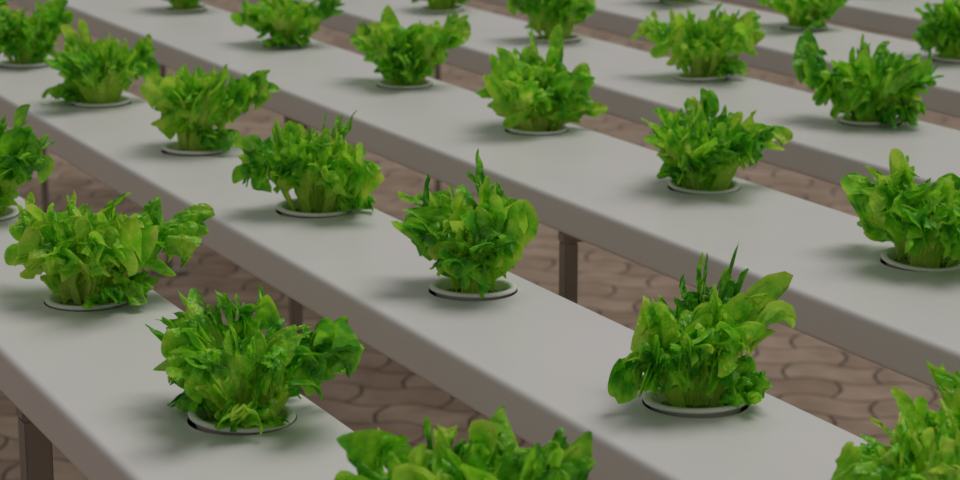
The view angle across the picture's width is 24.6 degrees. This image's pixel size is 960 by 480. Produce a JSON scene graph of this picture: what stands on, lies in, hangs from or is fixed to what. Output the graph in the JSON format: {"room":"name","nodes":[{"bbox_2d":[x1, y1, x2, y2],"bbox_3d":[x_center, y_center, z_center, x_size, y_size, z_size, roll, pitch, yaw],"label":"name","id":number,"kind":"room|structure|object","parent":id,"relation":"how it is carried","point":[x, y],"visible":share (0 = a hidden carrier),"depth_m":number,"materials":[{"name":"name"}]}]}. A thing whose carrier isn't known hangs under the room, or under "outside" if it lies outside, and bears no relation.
{"room":"greenhouse","nodes":[
{"label":"greenhouse","id":0,"kind":"room"},
{"bbox_2d":[0,205,18,220],"bbox_3d":[-0.419,-0.010,1.847,0.064,0.031,0.064,2,14,0],"label":"cup","id":1,"kind":"object","parent":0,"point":[7,212],"depth_m":1.84,"materials":[{"name":"plastic"}]},
{"bbox_2d":[419,5,463,12],"bbox_3d":[-0.055,-0.320,3.174,0.064,0.031,0.064,-2,14,0],"label":"cup","id":2,"kind":"object","parent":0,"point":[430,8],"depth_m":3.16,"materials":[{"name":"plastic"}]},
{"bbox_2d":[0,0,959,479],"bbox_3d":[0.000,1.217,0.285,60.000,0.001,60.000,0,13,0],"label":"ground","id":3,"kind":"structure","parent":0,"point":[843,389],"depth_m":4.94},
{"bbox_2d":[16,407,53,479],"bbox_3d":[-0.253,0.500,1.554,0.158,0.818,0.070,-7,15,-26],"label":"support stand","id":4,"kind":"object","parent":3,"relation":"on","point":[35,449],"visible":0.29,"depth_m":1.44,"materials":[{"name":"metal"}]},
{"bbox_2d":[33,11,48,212],"bbox_3d":[-0.883,-0.253,4.769,0.205,0.818,0.070,-7,15,-26],"label":"support stand","id":5,"kind":"object","parent":3,"relation":"on","point":[44,186],"visible":0.02,"depth_m":4.77,"materials":[{"name":"metal"}]},
{"bbox_2d":[150,64,187,276],"bbox_3d":[-0.661,-0.329,5.096,0.220,0.818,0.070,-6,15,-26],"label":"support stand","id":6,"kind":"object","parent":3,"relation":"on","point":[176,268],"visible":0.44,"depth_m":5.14,"materials":[{"name":"metal"}]},
{"bbox_2d":[284,116,303,395],"bbox_3d":[-0.153,0.250,2.621,0.207,0.818,0.070,-7,15,-26],"label":"support stand","id":7,"kind":"object","parent":3,"relation":"on","point":[295,308],"visible":0.17,"depth_m":2.54,"materials":[{"name":"metal"}]},
{"bbox_2d":[301,35,308,133],"bbox_3d":[-0.348,-0.365,5.247,0.220,0.818,0.070,-6,15,-26],"label":"support stand","id":8,"kind":"object","parent":3,"relation":"on","point":[304,126],"visible":0.02,"depth_m":5.23,"materials":[{"name":"metal"}]},
{"bbox_2d":[434,62,440,191],"bbox_3d":[-0.036,-0.400,5.400,0.220,0.818,0.070,-7,15,-26],"label":"support stand","id":9,"kind":"object","parent":3,"relation":"on","point":[437,69],"visible":0.02,"depth_m":5.36,"materials":[{"name":"metal"}]},
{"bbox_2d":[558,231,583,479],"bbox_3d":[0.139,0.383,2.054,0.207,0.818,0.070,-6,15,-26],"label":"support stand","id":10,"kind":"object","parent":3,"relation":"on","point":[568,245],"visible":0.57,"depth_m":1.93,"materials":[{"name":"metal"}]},
{"bbox_3d":[0.454,0.691,0.739,0.156,0.818,0.070,-7,15,-26],"label":"support stand","id":11,"kind":"object","parent":3,"relation":"on","visible":0},
{"bbox_2d":[0,52,867,479],"bbox_3d":[-0.607,-0.214,2.739,0.139,0.032,6.600,-6,15,-26],"label":"channel","id":12,"kind":"object","parent":11,"relation":"on","point":[541,354],"visible":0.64,"depth_m":1.53,"materials":[{"name":"white plastic"}]},
{"bbox_2d":[0,0,7,5],"bbox_3d":[-0.691,-0.298,2.913,0.115,0.108,0.134,-11,17,-39],"label":"plant","id":13,"kind":"object","parent":12,"relation":"on","point":[2,2],"visible":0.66,"depth_m":2.89,"materials":[{"name":"green plant"}]},
{"bbox_2d":[0,60,48,68],"bbox_3d":[-0.549,-0.200,2.661,0.064,0.031,0.064,0,11,0],"label":"cup","id":14,"kind":"object","parent":12,"relation":"in","point":[10,64],"depth_m":2.64,"materials":[{"name":"plastic"}]},
{"bbox_2d":[0,0,73,68],"bbox_3d":[-0.550,-0.235,2.646,0.126,0.108,0.108,-7,15,-27],"label":"plant","id":15,"kind":"object","parent":12,"relation":"on","point":[27,39],"visible":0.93,"depth_m":2.63,"materials":[{"name":"green plant"}]},
{"bbox_2d":[41,19,158,107],"bbox_3d":[-0.407,-0.177,2.375,0.130,0.117,0.115,-4,14,-16],"label":"plant","id":16,"kind":"object","parent":12,"relation":"on","point":[96,74],"visible":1,"depth_m":2.37,"materials":[{"name":"green plant"}]},
{"bbox_2d":[72,96,130,107],"bbox_3d":[-0.411,-0.138,2.394,0.064,0.031,0.064,0,13,0],"label":"cup","id":17,"kind":"object","parent":12,"relation":"in","point":[79,101],"depth_m":2.37,"materials":[{"name":"plastic"}]},
{"bbox_2d":[162,141,224,155],"bbox_3d":[-0.276,-0.075,2.129,0.064,0.031,0.064,2,12,0],"label":"cup","id":18,"kind":"object","parent":12,"relation":"in","point":[178,148],"depth_m":2.11,"materials":[{"name":"plastic"}]},
{"bbox_2d":[140,63,279,155],"bbox_3d":[-0.264,-0.117,2.123,0.119,0.117,0.104,3,13,11],"label":"plant","id":19,"kind":"object","parent":12,"relation":"on","point":[189,106],"visible":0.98,"depth_m":2.10,"materials":[{"name":"green plant"}]},
{"bbox_2d":[232,110,383,217],"bbox_3d":[-0.142,-0.053,1.855,0.127,0.114,0.122,0,13,0],"label":"plant","id":20,"kind":"object","parent":12,"relation":"on","point":[328,177],"visible":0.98,"depth_m":1.83,"materials":[{"name":"green plant"}]},
{"bbox_2d":[276,198,350,217],"bbox_3d":[-0.141,-0.014,1.866,0.064,0.031,0.064,2,13,0],"label":"cup","id":21,"kind":"object","parent":12,"relation":"in","point":[298,207],"depth_m":1.85,"materials":[{"name":"plastic"}]},
{"bbox_2d":[390,148,538,300],"bbox_3d":[-0.011,0.003,1.593,0.108,0.124,0.112,0,13,0],"label":"plant","id":22,"kind":"object","parent":12,"relation":"on","point":[473,244],"visible":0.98,"depth_m":1.58,"materials":[{"name":"green plant"}]},
{"bbox_2d":[429,277,516,300],"bbox_3d":[-0.005,0.048,1.602,0.064,0.031,0.064,1,11,0],"label":"cup","id":23,"kind":"object","parent":12,"relation":"in","point":[450,288],"depth_m":1.58,"materials":[{"name":"plastic"}]},
{"bbox_2d":[608,243,796,417],"bbox_3d":[0.122,0.067,1.333,0.110,0.118,0.107,-5,14,-21],"label":"plant","id":24,"kind":"object","parent":12,"relation":"on","point":[687,355],"visible":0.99,"depth_m":1.31,"materials":[{"name":"green plant"}]},
{"bbox_2d":[643,387,744,417],"bbox_3d":[0.131,0.110,1.337,0.064,0.031,0.064,-1,11,0],"label":"cup","id":25,"kind":"object","parent":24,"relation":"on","point":[698,402],"depth_m":1.32,"materials":[{"name":"plastic"}]},
{"bbox_2d":[830,359,959,479],"bbox_3d":[0.236,0.122,1.123,0.131,0.108,0.114,0,13,0],"label":"plant","id":26,"kind":"object","parent":12,"relation":"on","point":[925,444],"visible":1,"depth_m":1.09,"materials":[{"name":"green plant"}]},
{"bbox_3d":[0.447,0.819,0.191,0.158,0.818,0.070,-7,15,-26],"label":"support stand","id":27,"kind":"object","parent":3,"relation":"on","visible":0},
{"bbox_2d":[0,196,386,479],"bbox_3d":[-0.839,-0.187,2.626,0.144,0.032,6.600,-7,15,-26],"label":"channel","id":28,"kind":"object","parent":27,"relation":"on","point":[88,381],"visible":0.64,"depth_m":1.35,"materials":[{"name":"white plastic"}]},
{"bbox_2d":[0,104,55,220],"bbox_3d":[-0.413,-0.050,1.831,0.127,0.119,0.110,4,14,18],"label":"plant","id":29,"kind":"object","parent":28,"relation":"on","point":[21,154],"visible":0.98,"depth_m":1.82,"materials":[{"name":"green plant"}]},
{"bbox_2d":[4,190,214,311],"bbox_3d":[-0.269,0.019,1.560,0.156,0.107,0.135,0,13,0],"label":"plant","id":30,"kind":"object","parent":28,"relation":"on","point":[90,261],"visible":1,"depth_m":1.55,"materials":[{"name":"green plant"}]},
{"bbox_2d":[44,292,127,311],"bbox_3d":[-0.279,0.054,1.575,0.064,0.031,0.064,-1,14,0],"label":"cup","id":31,"kind":"object","parent":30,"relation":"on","point":[65,301],"depth_m":1.55,"materials":[{"name":"plastic"}]},
{"bbox_2d":[145,284,364,434],"bbox_3d":[-0.134,0.082,1.302,0.116,0.104,0.135,-4,14,-17],"label":"plant","id":32,"kind":"object","parent":28,"relation":"on","point":[235,379],"visible":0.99,"depth_m":1.28,"materials":[{"name":"green plant"}]},
{"bbox_2d":[188,401,295,434],"bbox_3d":[-0.142,0.117,1.307,0.064,0.031,0.064,3,13,-1],"label":"cup","id":33,"kind":"object","parent":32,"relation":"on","point":[206,415],"depth_m":1.28,"materials":[{"name":"plastic"}]},
{"bbox_2d":[334,404,595,479],"bbox_3d":[-0.015,0.137,1.054,0.124,0.110,0.106,-10,17,-37],"label":"plant","id":34,"kind":"object","parent":28,"relation":"on","point":[492,452],"visible":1,"depth_m":1.04,"materials":[{"name":"green plant"}]},
{"bbox_3d":[0.653,0.617,1.054,0.207,0.818,0.070,-7,15,-26],"label":"support stand","id":35,"kind":"object","parent":3,"relation":"on","visible":0},
{"bbox_2d":[8,0,959,393],"bbox_3d":[-0.319,-0.247,2.879,0.190,0.032,6.600,-7,15,-26],"label":"channel","id":36,"kind":"object","parent":35,"relation":"on","point":[602,191],"visible":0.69,"depth_m":1.94,"materials":[{"name":"white plastic"}]},
{"bbox_2d":[163,0,206,12],"bbox_3d":[-0.416,-0.361,3.162,0.126,0.119,0.106,0,13,0],"label":"plant","id":37,"kind":"object","parent":36,"relation":"on","point":[178,6],"visible":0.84,"depth_m":3.15,"materials":[{"name":"green plant"}]},
{"bbox_2d":[163,4,206,12],"bbox_3d":[-0.425,-0.320,3.175,0.064,0.031,0.064,-3,14,1],"label":"cup","id":38,"kind":"object","parent":36,"relation":"in","point":[175,8],"depth_m":3.16,"materials":[{"name":"plastic"}]},
{"bbox_2d":[230,0,344,48],"bbox_3d":[-0.244,-0.279,2.826,0.125,0.113,0.132,-11,17,-40],"label":"plant","id":39,"kind":"object","parent":36,"relation":"on","point":[285,21],"visible":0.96,"depth_m":2.79,"materials":[{"name":"green plant"}]},
{"bbox_2d":[266,42,311,48],"bbox_3d":[-0.248,-0.239,2.826,0.064,0.031,0.064,3,10,-1],"label":"cup","id":40,"kind":"object","parent":36,"relation":"in","point":[290,45],"depth_m":2.79,"materials":[{"name":"plastic"}]},
{"bbox_2d":[377,79,432,89],"bbox_3d":[-0.086,-0.166,2.514,0.064,0.031,0.064,0,14,0],"label":"cup","id":41,"kind":"object","parent":36,"relation":"in","point":[401,84],"depth_m":2.49,"materials":[{"name":"plastic"}]},
{"bbox_2d":[348,5,470,89],"bbox_3d":[-0.081,-0.205,2.503,0.141,0.114,0.138,0,13,0],"label":"plant","id":42,"kind":"object","parent":36,"relation":"on","point":[407,56],"visible":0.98,"depth_m":2.48,"materials":[{"name":"green plant"}]},
{"bbox_2d":[475,24,607,135],"bbox_3d":[0.047,-0.149,2.231,0.134,0.130,0.121,-8,16,-32],"label":"plant","id":43,"kind":"object","parent":36,"relation":"on","point":[536,96],"visible":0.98,"depth_m":2.21,"materials":[{"name":"green plant"}]},
{"bbox_2d":[505,125,567,135],"bbox_3d":[0.057,-0.100,2.235,0.064,0.031,0.064,1,14,0],"label":"cup","id":44,"kind":"object","parent":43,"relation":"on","point":[530,130],"depth_m":2.21,"materials":[{"name":"plastic"}]},
{"bbox_2d":[641,88,792,194],"bbox_3d":[0.209,-0.075,1.953,0.124,0.112,0.155,7,15,27],"label":"plant","id":45,"kind":"object","parent":36,"relation":"on","point":[702,155],"visible":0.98,"depth_m":1.92,"materials":[{"name":"green plant"}]},
{"bbox_2d":[668,178,739,194],"bbox_3d":[0.199,-0.036,1.959,0.064,0.031,0.064,2,16,0],"label":"cup","id":46,"kind":"object","parent":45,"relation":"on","point":[707,186],"depth_m":1.93,"materials":[{"name":"plastic"}]},
{"bbox_2d":[840,148,959,271],"bbox_3d":[0.355,-0.009,1.669,0.146,0.114,0.156,0,13,0],"label":"plant","id":47,"kind":"object","parent":36,"relation":"on","point":[922,221],"visible":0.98,"depth_m":1.66,"materials":[{"name":"green plant"}]},
{"bbox_2d":[881,247,959,271],"bbox_3d":[0.339,0.028,1.687,0.064,0.031,0.064,2,16,-1],"label":"cup","id":48,"kind":"object","parent":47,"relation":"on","point":[932,260],"depth_m":1.67,"materials":[{"name":"plastic"}]},
{"label":"support stand","id":49,"kind":"object","parent":3,"relation":"on","visible":0},
{"bbox_2d":[240,0,959,185],"bbox_3d":[-0.021,-0.281,3.024,0.188,0.032,6.600,-7,15,-26],"label":"channel","id":50,"kind":"object","parent":49,"relation":"on","point":[632,83],"visible":0.7,"depth_m":2.45,"materials":[{"name":"white plastic"}]},
{"bbox_2d":[411,0,470,12],"bbox_3d":[-0.051,-0.361,3.162,0.101,0.118,0.125,0,13,0],"label":"plant","id":51,"kind":"object","parent":50,"relation":"on","point":[434,6],"visible":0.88,"depth_m":3.15,"materials":[{"name":"green plant"}]},
{"bbox_2d":[507,0,595,42],"bbox_3d":[0.098,-0.294,2.866,0.133,0.123,0.113,0,13,0],"label":"plant","id":52,"kind":"object","parent":50,"relation":"on","point":[543,15],"visible":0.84,"depth_m":2.84,"materials":[{"name":"green plant"}]},
{"bbox_2d":[535,34,580,42],"bbox_3d":[0.100,-0.249,2.872,0.064,0.031,0.064,-2,13,1],"label":"cup","id":53,"kind":"object","parent":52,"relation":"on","point":[568,38],"depth_m":2.86,"materials":[{"name":"plastic"}]},
{"bbox_2d":[631,3,765,81],"bbox_3d":[0.255,-0.217,2.554,0.156,0.116,0.128,0,13,0],"label":"plant","id":54,"kind":"object","parent":50,"relation":"on","point":[704,47],"visible":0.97,"depth_m":2.54,"materials":[{"name":"green plant"}]},
{"bbox_2d":[674,72,728,81],"bbox_3d":[0.259,-0.177,2.563,0.064,0.031,0.064,-3,11,1],"label":"cup","id":55,"kind":"object","parent":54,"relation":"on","point":[685,76],"depth_m":2.54,"materials":[{"name":"plastic"}]},
{"bbox_2d":[792,29,943,128],"bbox_3d":[0.396,-0.151,2.265,0.124,0.119,0.145,-5,14,-19],"label":"plant","id":56,"kind":"object","parent":50,"relation":"on","point":[865,87],"visible":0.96,"depth_m":2.24,"materials":[{"name":"green plant"}]},
{"bbox_2d":[839,116,899,127],"bbox_3d":[0.404,-0.111,2.279,0.064,0.031,0.064,-1,11,0],"label":"cup","id":57,"kind":"object","parent":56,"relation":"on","point":[862,121],"depth_m":2.25,"materials":[{"name":"plastic"}]},
{"bbox_3d":[1.218,0.527,1.438,0.220,0.818,0.070,-7,15,-26],"label":"support stand","id":58,"kind":"object","parent":3,"relation":"on","visible":0},
{"bbox_2d":[478,0,959,117],"bbox_3d":[0.291,-0.316,3.176,0.202,0.032,6.600,-7,15,-26],"label":"channel","id":59,"kind":"object","parent":58,"relation":"on","point":[775,51],"visible":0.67,"depth_m":2.88,"materials":[{"name":"white plastic"}]},
{"bbox_2d":[659,0,701,4],"bbox_3d":[0.292,-0.378,3.248,0.131,0.112,0.115,-12,18,-41],"label":"plant","id":60,"kind":"object","parent":59,"relation":"on","point":[673,2],"visible":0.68,"depth_m":3.24,"materials":[{"name":"green plant"}]},
{"bbox_2d":[758,0,848,30],"bbox_3d":[0.432,-0.315,2.986,0.132,0.110,0.129,-7,15,-27],"label":"plant","id":61,"kind":"object","parent":59,"relation":"on","point":[801,15],"visible":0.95,"depth_m":2.95,"materials":[{"name":"green plant"}]},
{"bbox_2d":[781,23,827,30],"bbox_3d":[0.439,-0.276,2.986,0.064,0.031,0.064,3,11,-1],"label":"cup","id":62,"kind":"object","parent":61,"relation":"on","point":[787,26],"depth_m":2.96,"materials":[{"name":"plastic"}]},
{"bbox_2d":[912,0,959,63],"bbox_3d":[0.583,-0.259,2.699,0.129,0.132,0.127,-6,14,-24],"label":"plant","id":63,"kind":"object","parent":59,"relation":"on","point":[941,29],"visible":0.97,"depth_m":2.67,"materials":[{"name":"green plant"}]},
{"bbox_2d":[931,54,959,63],"bbox_3d":[0.585,-0.209,2.701,0.064,0.031,0.064,3,12,-1],"label":"cup","id":64,"kind":"object","parent":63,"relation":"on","point":[943,58],"depth_m":2.68,"materials":[{"name":"plastic"}]},
{"bbox_3d":[1.530,0.492,1.590,0.220,0.818,0.070,-7,15,-26],"label":"support stand","id":65,"kind":"object","parent":3,"relation":"on","visible":0},
{"bbox_2d":[720,0,942,38],"bbox_3d":[0.603,-0.352,3.328,0.202,0.032,6.600,-7,15,-26],"label":"channel","id":66,"kind":"object","parent":65,"relation":"on","point":[899,18],"visible":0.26,"depth_m":3.20,"materials":[{"name":"white plastic"}]}
]}

